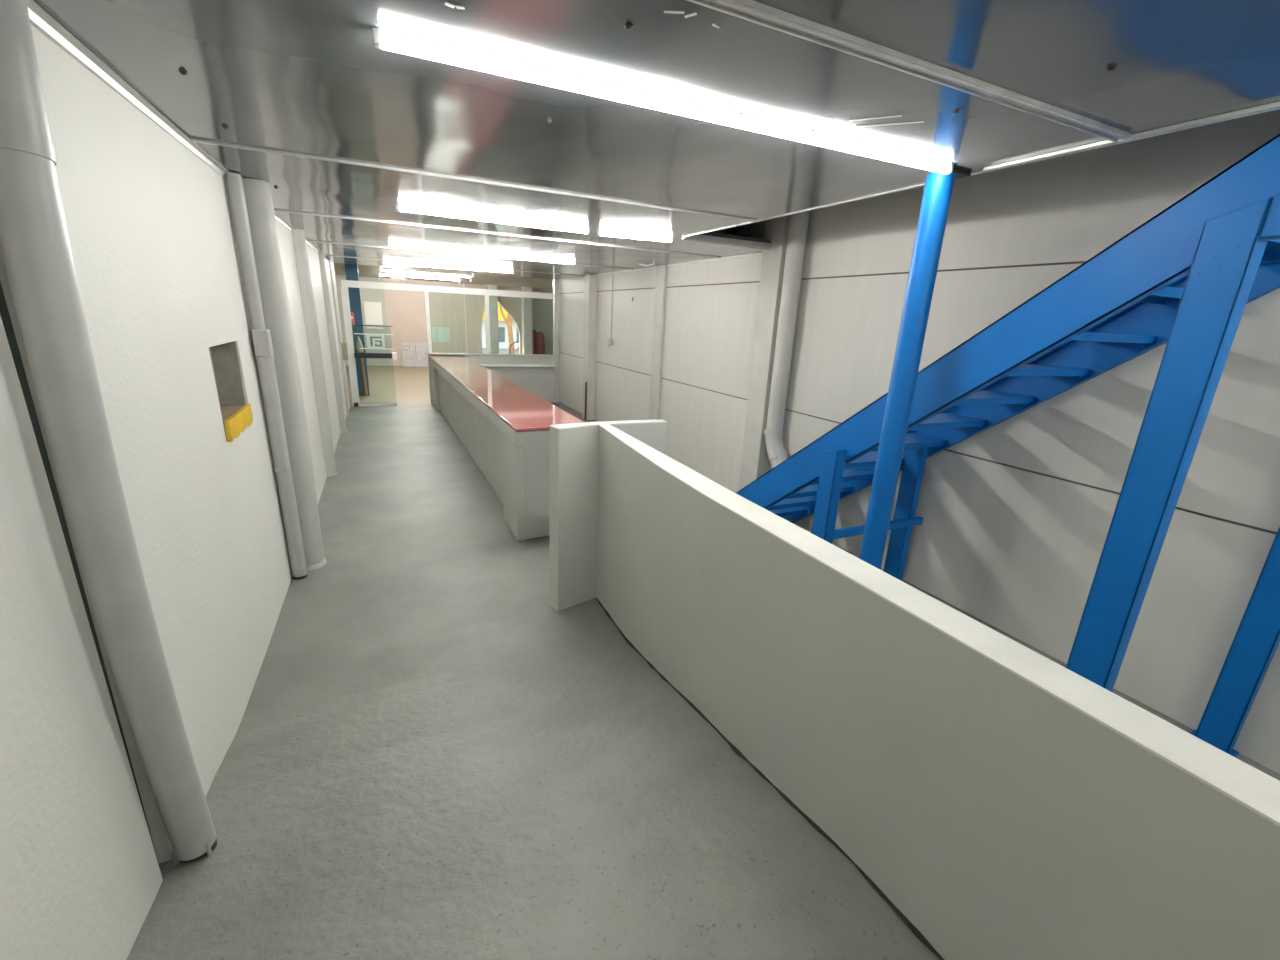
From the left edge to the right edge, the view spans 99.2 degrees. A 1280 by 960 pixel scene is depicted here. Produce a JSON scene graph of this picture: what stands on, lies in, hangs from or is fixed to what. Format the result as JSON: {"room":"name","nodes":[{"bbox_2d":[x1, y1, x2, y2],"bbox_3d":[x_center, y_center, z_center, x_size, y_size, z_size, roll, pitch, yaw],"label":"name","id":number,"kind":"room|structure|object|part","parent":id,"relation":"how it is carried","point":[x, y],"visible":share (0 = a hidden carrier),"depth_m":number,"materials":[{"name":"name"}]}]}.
{"room":"industrial building corridor","nodes":[
{"label":"industrial building corridor","id":0,"kind":"room"},
{"bbox_2d":[0,25,349,959],"bbox_3d":[-2.384,-0.609,3.242,0.500,2.600,13.950,-5,18,-25],"label":"wall","id":1,"kind":"structure","parent":0,"point":[84,839],"depth_m":1.61,"materials":[{"name":"white paint"}]},
{"bbox_2d":[0,0,216,864],"bbox_3d":[-1.273,0.074,1.301,0.107,2.251,0.183,-5,18,-25],"label":"drain pipe","id":2,"kind":"object","parent":1,"relation":"attached to","point":[35,245],"visible":1,"depth_m":1.18,"materials":[{"name":"metal"}]},
{"bbox_2d":[0,0,56,165],"bbox_3d":[-1.237,-0.826,1.048,0.107,0.381,0.146,-5,18,-25],"label":"pipe","id":3,"kind":"object","parent":2,"relation":"attached to","point":[25,132],"depth_m":1.05,"materials":[{"name":"metal"}]},
{"bbox_2d":[26,0,319,251],"bbox_3d":[-1.720,-1.310,1.923,0.089,0.033,11.501,-5,18,-24],"label":"trim","id":4,"kind":"structure","parent":1,"relation":"attached to","point":[40,19],"depth_m":1.67,"materials":[{"name":"metal"}]},
{"bbox_3d":[-2.087,-0.285,2.693,0.165,0.090,0.508,-5,18,-25],"label":"niche sill","id":5,"kind":"part","parent":1,"relation":"part of","materials":[{"name":"yellow"}]},
{"bbox_2d":[226,172,307,579],"bbox_3d":[-2.219,-0.503,3.280,0.117,2.391,0.138,-5,18,-25],"label":"conduit pipe","id":6,"kind":"object","parent":1,"relation":"attached to","point":[262,340],"visible":0.98,"depth_m":3.22,"materials":[{"name":"paint"}]},
{"bbox_2d":[341,343,347,359],"bbox_3d":[-4.872,-2.114,8.977,0.095,0.272,0.135,-5,18,-25],"label":"junction box","id":7,"kind":"object","parent":1,"relation":"attached to","point":[343,345],"visible":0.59,"depth_m":8.93,"materials":[{"name":"beige"}]},
{"bbox_2d":[327,255,581,275],"bbox_3d":[-2.681,-3.330,8.514,3.860,0.010,0.018,-5,18,-25],"label":"trim","id":8,"kind":"structure","parent":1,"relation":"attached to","point":[327,255],"depth_m":8.39,"materials":[{"name":"metal"}]},
{"bbox_2d":[309,240,633,269],"bbox_3d":[-1.855,-2.774,6.779,3.910,0.010,0.018,-5,18,-25],"label":"trim","id":9,"kind":"structure","parent":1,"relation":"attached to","point":[309,240],"depth_m":6.46,"materials":[{"name":"metal"}]},
{"bbox_2d":[191,138,757,221],"bbox_3d":[-0.576,-1.572,2.946,2.960,0.010,0.020,-5,18,-25],"label":"trim","id":10,"kind":"structure","parent":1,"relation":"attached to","point":[192,139],"depth_m":2.75,"materials":[{"name":"metal"}]},
{"bbox_2d":[274,210,720,257],"bbox_3d":[-0.936,-2.164,4.875,3.940,0.010,0.020,-5,18,-25],"label":"trim","id":11,"kind":"structure","parent":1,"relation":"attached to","point":[274,210],"depth_m":4.67,"materials":[{"name":"metal"}]},
{"bbox_2d":[687,0,1130,141],"bbox_3d":[0.255,-1.001,1.172,2.925,0.016,0.046,-5,18,-25],"label":"trim","id":12,"kind":"structure","parent":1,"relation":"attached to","point":[753,11],"depth_m":1.34,"materials":[{"name":"metal"}]},
{"bbox_2d":[334,263,552,288],"bbox_3d":[-4.428,-5.035,13.369,8.400,0.080,7.600,-5,18,-25],"label":"ceiling","id":13,"kind":"structure","parent":0,"point":[339,268],"depth_m":13.74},
{"bbox_2d":[390,272,404,279],"bbox_3d":[-5.003,-4.260,11.242,0.285,0.245,0.030,-5,18,-25],"label":"hanging sign","id":14,"kind":"object","parent":13,"relation":"hanging from","point":[396,276],"visible":0.88,"depth_m":11.25,"materials":[{"name":"white"}]},
{"bbox_2d":[379,274,459,283],"bbox_3d":[-5.742,-5.253,14.277,1.980,0.119,0.028,-5,18,-25],"label":"ceiling light","id":15,"kind":"object","parent":13,"relation":"attached to","point":[381,274],"visible":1,"depth_m":14.30,"materials":[{"name":"white plastic"}]},
{"bbox_2d":[380,270,470,281],"bbox_3d":[-4.936,-4.727,12.639,1.980,0.119,0.028,-5,18,-25],"label":"ceiling light","id":16,"kind":"object","parent":13,"relation":"attached to","point":[381,270],"visible":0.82,"depth_m":12.61,"materials":[{"name":"white plastic"}]},
{"bbox_2d":[380,266,472,277],"bbox_3d":[-4.274,-4.204,10.987,1.753,0.119,0.028,-4,18,-22],"label":"ceiling light","id":17,"kind":"object","parent":13,"relation":"attached to","point":[380,266],"visible":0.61,"depth_m":10.90,"materials":[{"name":"white plastic"}]},
{"bbox_2d":[335,275,552,365],"bbox_3d":[-6.128,-4.867,16.954,8.500,2.600,0.170,-5,18,-25],"label":"wall","id":18,"kind":"structure","parent":0,"point":[405,310],"depth_m":16.74,"materials":[{"name":"beige paint"}]},
{"bbox_2d":[363,301,382,328],"bbox_3d":[-7.834,-4.838,16.019,0.465,0.760,0.049,-5,18,-25],"label":"notice board","id":19,"kind":"object","parent":18,"relation":"attached to","point":[372,310],"visible":1,"depth_m":16.00,"materials":[{"name":"white paper"}]},
{"bbox_2d":[367,327,382,328],"bbox_3d":[-7.839,-4.499,16.125,0.430,0.050,0.049,-5,18,-25],"label":"tray","id":20,"kind":"object","parent":19,"relation":"on","point":[367,327],"depth_m":16.11,"materials":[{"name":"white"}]},
{"bbox_2d":[401,343,428,366],"bbox_3d":[-6.877,-3.848,16.741,0.800,0.700,0.155,-5,18,-25],"label":"leaning board","id":21,"kind":"object","parent":18,"relation":"attached to","point":[413,354],"visible":0.97,"depth_m":16.72,"materials":[{"name":"grey"}]},
{"bbox_2d":[431,327,435,341],"bbox_3d":[-6.376,-4.504,16.869,0.120,0.450,0.005,-5,18,-25],"label":"paper sheet","id":22,"kind":"object","parent":18,"relation":"attached to","point":[433,328],"visible":1,"depth_m":16.86,"materials":[{"name":"white"}]},
{"bbox_2d":[437,327,449,341],"bbox_3d":[-6.123,-4.527,16.986,0.340,0.450,0.005,-5,18,-25],"label":"paper sheet","id":23,"kind":"object","parent":18,"relation":"attached to","point":[443,332],"visible":1,"depth_m":16.98,"materials":[{"name":"white"}]},
{"bbox_2d":[463,283,467,352],"bbox_3d":[-5.483,-4.855,17.164,0.044,2.515,0.044,-5,18,-25],"label":"conduit","id":24,"kind":"object","parent":18,"relation":"attached to","point":[463,283],"visible":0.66,"depth_m":17.11,"materials":[{"name":"white metal"}]},
{"bbox_2d":[34,0,1279,279],"bbox_3d":[-0.489,-1.859,3.801,4.600,0.060,14.000,-5,18,-25],"label":"ceiling","id":25,"kind":"structure","parent":0,"point":[307,77],"depth_m":1.65,"materials":[{"name":"grey"}]},
{"bbox_2d":[179,70,186,74],"bbox_3d":[-1.369,-1.220,1.634,0.020,0.009,0.020,-5,18,-25],"label":"screw","id":26,"kind":"object","parent":25,"relation":"attached to","point":[183,72],"visible":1,"depth_m":1.63,"materials":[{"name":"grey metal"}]},
{"bbox_2d":[383,261,513,272],"bbox_3d":[-3.000,-3.366,8.635,1.960,0.037,0.028,-3,18,-19],"label":"recessed light","id":27,"kind":"object","parent":25,"relation":"in","point":[384,262],"visible":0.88,"depth_m":8.62,"materials":[{"name":"white plastic"}]},
{"bbox_2d":[444,2,464,9],"bbox_3d":[-0.412,-1.052,1.210,0.044,0.002,0.018,-5,18,-25],"label":"glue mark","id":28,"kind":"object","parent":25,"relation":"attached to","point":[448,4],"visible":1,"depth_m":1.21,"materials":[{"name":"white"}]},
{"bbox_2d":[387,244,575,263],"bbox_3d":[-1.789,-2.651,6.427,2.165,0.037,0.028,-5,18,-25],"label":"recessed light","id":29,"kind":"object","parent":25,"relation":"in","point":[388,245],"visible":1,"depth_m":6.37,"materials":[{"name":"white plastic"}]},
{"bbox_2d":[396,204,589,233],"bbox_3d":[-1.004,-1.870,3.927,1.376,0.037,0.028,-6,19,-27],"label":"recessed light","id":30,"kind":"object","parent":25,"relation":"in","point":[405,209],"visible":1,"depth_m":3.88,"materials":[{"name":"white plastic"}]},
{"bbox_2d":[624,23,632,30],"bbox_3d":[-0.026,-1.044,1.258,0.020,0.009,0.020,-5,18,-25],"label":"screw","id":31,"kind":"object","parent":25,"relation":"attached to","point":[628,26],"visible":1,"depth_m":1.25,"materials":[{"name":"grey metal"}]},
{"bbox_2d":[598,230,672,241],"bbox_3d":[-0.032,-1.960,4.388,0.630,0.037,0.028,-3,17,-18],"label":"recessed light","id":32,"kind":"object","parent":25,"relation":"in","point":[604,233],"visible":1,"depth_m":4.38,"materials":[{"name":"white plastic"}]},
{"bbox_3d":[-0.031,-1.976,4.383,0.630,0.004,0.020,-3,17,-18],"label":"mounting rail","id":33,"kind":"part","parent":32,"relation":"part of","materials":[{"name":"white"}]},
{"bbox_2d":[372,27,953,173],"bbox_3d":[0.295,-1.162,1.758,2.085,0.037,0.028,-5,18,-24],"label":"recessed light","id":34,"kind":"object","parent":25,"relation":"in","point":[381,39],"visible":1,"depth_m":1.60,"materials":[{"name":"white plastic"}]},
{"bbox_2d":[664,10,696,17],"bbox_3d":[0.088,-1.025,1.199,0.073,0.002,0.022,1,17,-6],"label":"glue mark","id":35,"kind":"object","parent":25,"relation":"attached to","point":[665,11],"visible":1,"depth_m":1.19,"materials":[{"name":"white"}]},
{"bbox_2d":[849,115,923,126],"bbox_3d":[0.794,-1.157,1.755,0.224,0.002,0.077,9,18,20],"label":"glue mark","id":36,"kind":"object","parent":25,"relation":"attached to","point":[897,115],"visible":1,"depth_m":1.76,"materials":[{"name":"white"}]},
{"bbox_2d":[953,109,960,113],"bbox_3d":[0.958,-1.114,1.649,0.020,0.009,0.020,-5,18,-25],"label":"screw","id":37,"kind":"object","parent":25,"relation":"attached to","point":[956,111],"visible":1,"depth_m":1.64,"materials":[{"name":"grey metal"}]},
{"bbox_2d":[1107,64,1116,70],"bbox_3d":[1.159,-1.012,1.340,0.020,0.009,0.020,-5,18,-25],"label":"screw","id":38,"kind":"object","parent":25,"relation":"attached to","point":[1112,67],"visible":1,"depth_m":1.34,"materials":[{"name":"grey metal"}]},
{"bbox_2d":[127,366,1279,959],"bbox_3d":[-1.561,-0.765,8.003,8.400,0.422,21.550,-5,18,-25],"label":"floor","id":39,"kind":"structure","parent":0,"point":[427,758],"depth_m":1.90,"materials":[{"name":"paint"}]},
{"bbox_2d":[242,177,326,570],"bbox_3d":[-2.261,-0.558,3.452,0.236,2.396,0.216,-5,18,-25],"label":"round column","id":40,"kind":"structure","parent":39,"relation":"on","point":[261,215],"depth_m":3.34,"materials":[{"name":"paint"}]},
{"bbox_2d":[292,229,336,476],"bbox_3d":[-3.294,-1.206,5.462,0.224,2.395,0.204,-5,18,-25],"label":"round column","id":41,"kind":"structure","parent":39,"relation":"on","point":[298,235],"depth_m":5.38,"materials":[{"name":"paint"}]},
{"bbox_2d":[318,250,346,433],"bbox_3d":[-4.212,-1.822,7.387,0.196,2.395,0.176,-5,18,-25],"label":"round column","id":42,"kind":"structure","parent":39,"relation":"on","point":[329,317],"depth_m":7.34,"materials":[{"name":"paint"}]},
{"bbox_2d":[329,259,349,414],"bbox_3d":[-4.800,-2.222,8.639,0.130,2.394,0.110,-5,18,-25],"label":"round column","id":43,"kind":"structure","parent":39,"relation":"on","point":[334,299],"depth_m":8.64,"materials":[{"name":"metal"}]},
{"bbox_2d":[345,264,369,395],"bbox_3d":[-5.525,-2.925,10.666,0.210,2.519,0.200,-5,18,-25],"label":"steel column","id":44,"kind":"structure","parent":39,"relation":"on","point":[351,270],"depth_m":10.53,"materials":[{"name":"blue metal"}]},
{"bbox_2d":[350,312,354,325],"bbox_3d":[-5.532,-3.089,10.459,0.090,0.250,0.059,-5,18,-25],"label":"alarm box","id":45,"kind":"object","parent":44,"relation":"attached to","point":[352,313],"visible":0.56,"depth_m":10.45,"materials":[{"name":"red plastic"}]},
{"bbox_2d":[356,336,367,395],"bbox_3d":[-5.456,-2.228,10.688,0.130,1.144,0.190,-5,18,-25],"label":"broom","id":46,"kind":"object","parent":39,"relation":"on","point":[359,344],"visible":1,"depth_m":10.66,"materials":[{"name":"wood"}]},
{"bbox_3d":[-5.433,-2.081,10.721,0.054,0.846,0.147,-11,22,-39],"label":"handle","id":47,"kind":"part","parent":46,"relation":"part of","materials":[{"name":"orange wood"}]},
{"bbox_2d":[341,279,558,406],"bbox_3d":[-3.358,-2.611,10.183,3.785,2.390,0.125,-5,18,-25],"label":"glass screen","id":48,"kind":"object","parent":39,"relation":"on","point":[345,284],"visible":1,"depth_m":9.87,"materials":[{"name":"white metal"}]},
{"bbox_3d":[-5.042,-2.293,9.495,0.110,2.020,0.060,-5,18,-25],"label":"post","id":49,"kind":"part","parent":48,"relation":"part of","materials":[{"name":"white metal"}]},
{"bbox_2d":[353,325,396,405],"bbox_3d":[-4.667,-2.010,9.665,0.675,1.408,0.090,-5,18,-25],"label":"gate","id":50,"kind":"object","parent":48,"relation":"attached to","point":[374,341],"visible":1,"depth_m":9.58,"materials":[{"name":"white metal"}]},
{"bbox_3d":[-4.736,-1.362,9.874,0.600,0.041,0.030,-5,18,-25],"label":"rail","id":51,"kind":"part","parent":50,"relation":"part of","materials":[{"name":"white metal"}]},
{"bbox_3d":[-3.849,-2.855,9.901,0.070,1.067,0.060,-5,18,-25],"label":"post","id":52,"kind":"part","parent":48,"relation":"part of","materials":[{"name":"white metal"}]},
{"bbox_3d":[-3.338,-3.462,9.957,3.740,0.110,0.060,-5,18,-25],"label":"header rail","id":53,"kind":"part","parent":48,"relation":"part of","materials":[{"name":"white metal"}]},
{"bbox_3d":[-2.890,-2.941,10.345,0.070,1.067,0.060,-5,18,-25],"label":"post","id":54,"kind":"part","parent":48,"relation":"part of","materials":[{"name":"white metal"}]},
{"bbox_3d":[-1.692,-2.765,10.967,0.090,2.390,0.100,-5,18,-25],"label":"post","id":55,"kind":"part","parent":48,"relation":"part of","materials":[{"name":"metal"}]},
{"bbox_2d":[428,353,556,404],"bbox_3d":[-2.804,-1.971,10.646,2.440,0.952,0.230,-5,18,-25],"label":"wall","id":56,"kind":"structure","parent":39,"relation":"on","point":[533,373],"depth_m":10.81,"materials":[{"name":"paint"}]},
{"bbox_2d":[486,284,498,353],"bbox_3d":[-4.627,-4.801,17.116,0.300,2.519,0.300,-5,18,-25],"label":"column","id":57,"kind":"structure","parent":39,"relation":"on","point":[493,300],"depth_m":16.94,"materials":[{"name":"paint"}]},
{"bbox_2d":[429,355,583,540],"bbox_3d":[-2.154,-0.924,7.298,0.634,0.915,6.936,-5,18,-25],"label":"counter","id":58,"kind":"object","parent":39,"relation":"on","point":[504,427],"depth_m":5.03,"materials":[{"name":"paint"}]},
{"bbox_3d":[-2.392,-0.893,7.188,0.078,0.895,6.880,-5,18,-25],"label":"panel frame","id":59,"kind":"part","parent":58,"relation":"part of","materials":[{"name":"paint"}]},
{"bbox_2d":[429,355,583,430],"bbox_3d":[-2.134,-1.356,7.173,0.625,0.016,6.926,-5,18,-25],"label":"countertop","id":60,"kind":"structure","parent":58,"relation":"on","point":[522,409],"depth_m":5.52,"materials":[{"name":"red laminate"}]},
{"bbox_2d":[521,286,531,353],"bbox_3d":[-3.625,-4.860,17.473,0.260,2.519,0.300,-5,18,-25],"label":"column","id":61,"kind":"structure","parent":39,"relation":"on","point":[526,303],"depth_m":17.31,"materials":[{"name":"paint"}]},
{"bbox_2d":[532,330,544,353],"bbox_3d":[-3.337,-4.330,18.017,0.431,1.220,0.300,-5,18,-25],"label":"bag","id":62,"kind":"object","parent":39,"relation":"on","point":[538,342],"visible":0.74,"depth_m":17.86,"materials":[{"name":"red fabric"}]},
{"bbox_2d":[584,382,586,419],"bbox_3d":[-0.931,-1.347,9.361,0.038,0.660,0.036,-5,18,-25],"label":"rusty pipe","id":63,"kind":"object","parent":39,"relation":"on","point":[585,414],"visible":1,"depth_m":9.35,"materials":[{"name":"brown metal"}]},
{"bbox_2d":[549,419,666,611],"bbox_3d":[-0.204,0.205,3.421,0.744,1.140,0.128,-8,19,-31],"label":"wall","id":64,"kind":"structure","parent":39,"relation":"on","point":[574,447],"depth_m":3.27,"materials":[{"name":"paint"}]},
{"bbox_2d":[859,169,970,569],"bbox_3d":[1.216,-0.146,2.627,0.202,2.394,0.180,-5,18,-25],"label":"post","id":65,"kind":"object","parent":39,"relation":"on","point":[938,187],"visible":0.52,"depth_m":2.46,"materials":[{"name":"blue metal"}]},
{"bbox_3d":[1.307,-1.283,2.280,0.142,0.012,0.065,-5,18,-25],"label":"cap plate","id":66,"kind":"part","parent":65,"relation":"part of","materials":[{"name":"grey metal"}]},
{"bbox_2d":[596,424,1279,959],"bbox_3d":[0.596,0.795,1.566,0.181,1.139,4.158,-5,18,-24],"label":"wall","id":67,"kind":"structure","parent":39,"relation":"on","point":[1005,803],"depth_m":1.24,"materials":[{"name":"paint"}]},
{"bbox_2d":[736,134,1279,756],"bbox_3d":[1.706,-0.524,3.145,0.910,2.867,3.753,-5,18,-25],"label":"staircase","id":68,"kind":"structure","parent":39,"relation":"on","point":[1184,279],"depth_m":2.20,"materials":[{"name":"blue metal"}]},
{"bbox_3d":[1.177,0.301,3.501,0.117,1.037,0.161,-5,18,-25],"label":"leg","id":69,"kind":"part","parent":68,"relation":"part of","materials":[{"name":"blue paint"}]},
{"bbox_3d":[1.868,0.244,3.848,0.100,1.010,0.163,-5,18,-25],"label":"leg","id":70,"kind":"part","parent":68,"relation":"part of","materials":[{"name":"blue paint"}]},
{"bbox_3d":[1.850,0.174,2.022,0.117,2.184,0.179,-5,18,-25],"label":"leg","id":71,"kind":"part","parent":68,"relation":"part of","materials":[{"name":"blue paint"}]},
{"bbox_3d":[2.671,0.126,2.173,0.081,2.265,0.155,-5,18,-25],"label":"leg","id":72,"kind":"part","parent":68,"relation":"part of","materials":[{"name":"blue paint"}]},
{"bbox_2d":[711,227,735,234],"bbox_3d":[1.568,-2.389,1.164,3.000,2.645,8.200,-5,18,-25],"label":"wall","id":73,"kind":"structure","parent":0,"point":[729,231],"depth_m":5.43,"materials":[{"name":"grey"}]},
{"bbox_2d":[682,235,771,249],"bbox_3d":[0.756,-2.018,4.623,0.893,0.050,0.050,-5,18,-25],"label":"trim","id":74,"kind":"structure","parent":73,"relation":"attached to","point":[696,238],"depth_m":4.60,"materials":[{"name":"metal"}]},
{"bbox_2d":[682,101,1279,237],"bbox_3d":[1.860,-0.998,1.301,0.057,0.074,7.220,-5,18,-25],"label":"trim","id":75,"kind":"structure","parent":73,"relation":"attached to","point":[1276,105],"depth_m":1.85,"materials":[{"name":"white metal"}]},
{"bbox_2d":[738,215,789,490],"bbox_3d":[1.227,-2.099,4.794,0.144,4.900,0.270,-5,18,-25],"label":"wall pillar","id":76,"kind":"structure","parent":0,"point":[755,462],"depth_m":5.01,"materials":[{"name":"paint"}]},
{"bbox_2d":[559,109,1279,773],"bbox_3d":[1.432,-2.104,4.667,0.120,5.000,14.000,-5,18,-25],"label":"wall","id":77,"kind":"structure","parent":0,"point":[1018,513],"depth_m":3.20,"materials":[{"name":"paint"}]},
{"bbox_2d":[582,274,597,419],"bbox_3d":[-0.859,-2.224,9.277,0.144,2.394,0.240,-5,18,-25],"label":"wall pillar","id":78,"kind":"structure","parent":77,"relation":"attached to","point":[590,280],"depth_m":9.17,"materials":[{"name":"paint"}]},
{"bbox_2d":[582,420,598,421],"bbox_3d":[-0.480,-0.735,8.515,0.339,0.012,2.100,-5,18,-25],"label":"baseboard","id":79,"kind":"structure","parent":77,"relation":"attached to","point":[582,420],"depth_m":9.37,"materials":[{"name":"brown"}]},
{"bbox_2d":[607,274,612,346],"bbox_3d":[-0.455,-2.612,8.435,0.055,1.086,0.148,-5,18,-25],"label":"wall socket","id":80,"kind":"object","parent":77,"relation":"attached to","point":[609,341],"visible":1,"depth_m":8.49,"materials":[{"name":"grey plastic"}]},
{"bbox_2d":[648,265,667,419],"bbox_3d":[0.221,-1.553,7.194,0.044,2.394,0.240,-5,18,-25],"label":"wall pillar","id":81,"kind":"structure","parent":77,"relation":"attached to","point":[661,270],"depth_m":7.08,"materials":[{"name":"paint"}]},
{"bbox_2d":[559,252,762,279],"bbox_3d":[-0.177,-2.992,7.800,0.021,0.019,6.540,-5,18,-25],"label":"trim","id":82,"kind":"structure","parent":77,"relation":"attached to","point":[756,253],"depth_m":6.29,"materials":[{"name":"white metal"}]},
{"bbox_2d":[764,211,809,467],"bbox_3d":[1.368,-2.181,4.420,0.176,4.517,0.385,-5,18,-25],"label":"pipe","id":83,"kind":"object","parent":77,"relation":"attached to","point":[798,224],"visible":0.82,"depth_m":4.73,"materials":[{"name":"paint"}]},
{"label":"outside","id":84,"kind":"structure","parent":0,"visible":0},
{"bbox_2d":[482,348,518,353],"bbox_3d":[-6.721,-5.952,25.312,22.000,0.100,15.350,-5,18,-25],"label":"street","id":85,"kind":"structure","parent":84,"point":[501,351],"depth_m":25.08,"materials":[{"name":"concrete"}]},
{"bbox_2d":[482,303,518,348],"bbox_3d":[-6.744,-9.265,27.107,16.000,5.220,2.400,-5,18,-25],"label":"building","id":86,"kind":"structure","parent":85,"relation":"on","point":[502,327],"depth_m":26.77,"materials":[{"name":"white paint"}]},
{"bbox_2d":[499,304,514,353],"bbox_3d":[-5.108,-6.599,21.578,1.156,3.427,0.312,-5,18,-25],"label":"street tree","id":87,"kind":"object","parent":85,"relation":"on","point":[509,320],"visible":0.39,"depth_m":21.66,"materials":[{"name":"orange plant"}]},
{"bbox_2d":[509,341,518,353],"bbox_3d":[-4.364,-5.341,21.652,1.668,1.039,0.511,-5,18,-25],"label":"bicycle","id":88,"kind":"object","parent":85,"relation":"on","point":[517,342],"visible":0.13,"depth_m":21.38,"materials":[{"name":"grey metal"}]}
]}

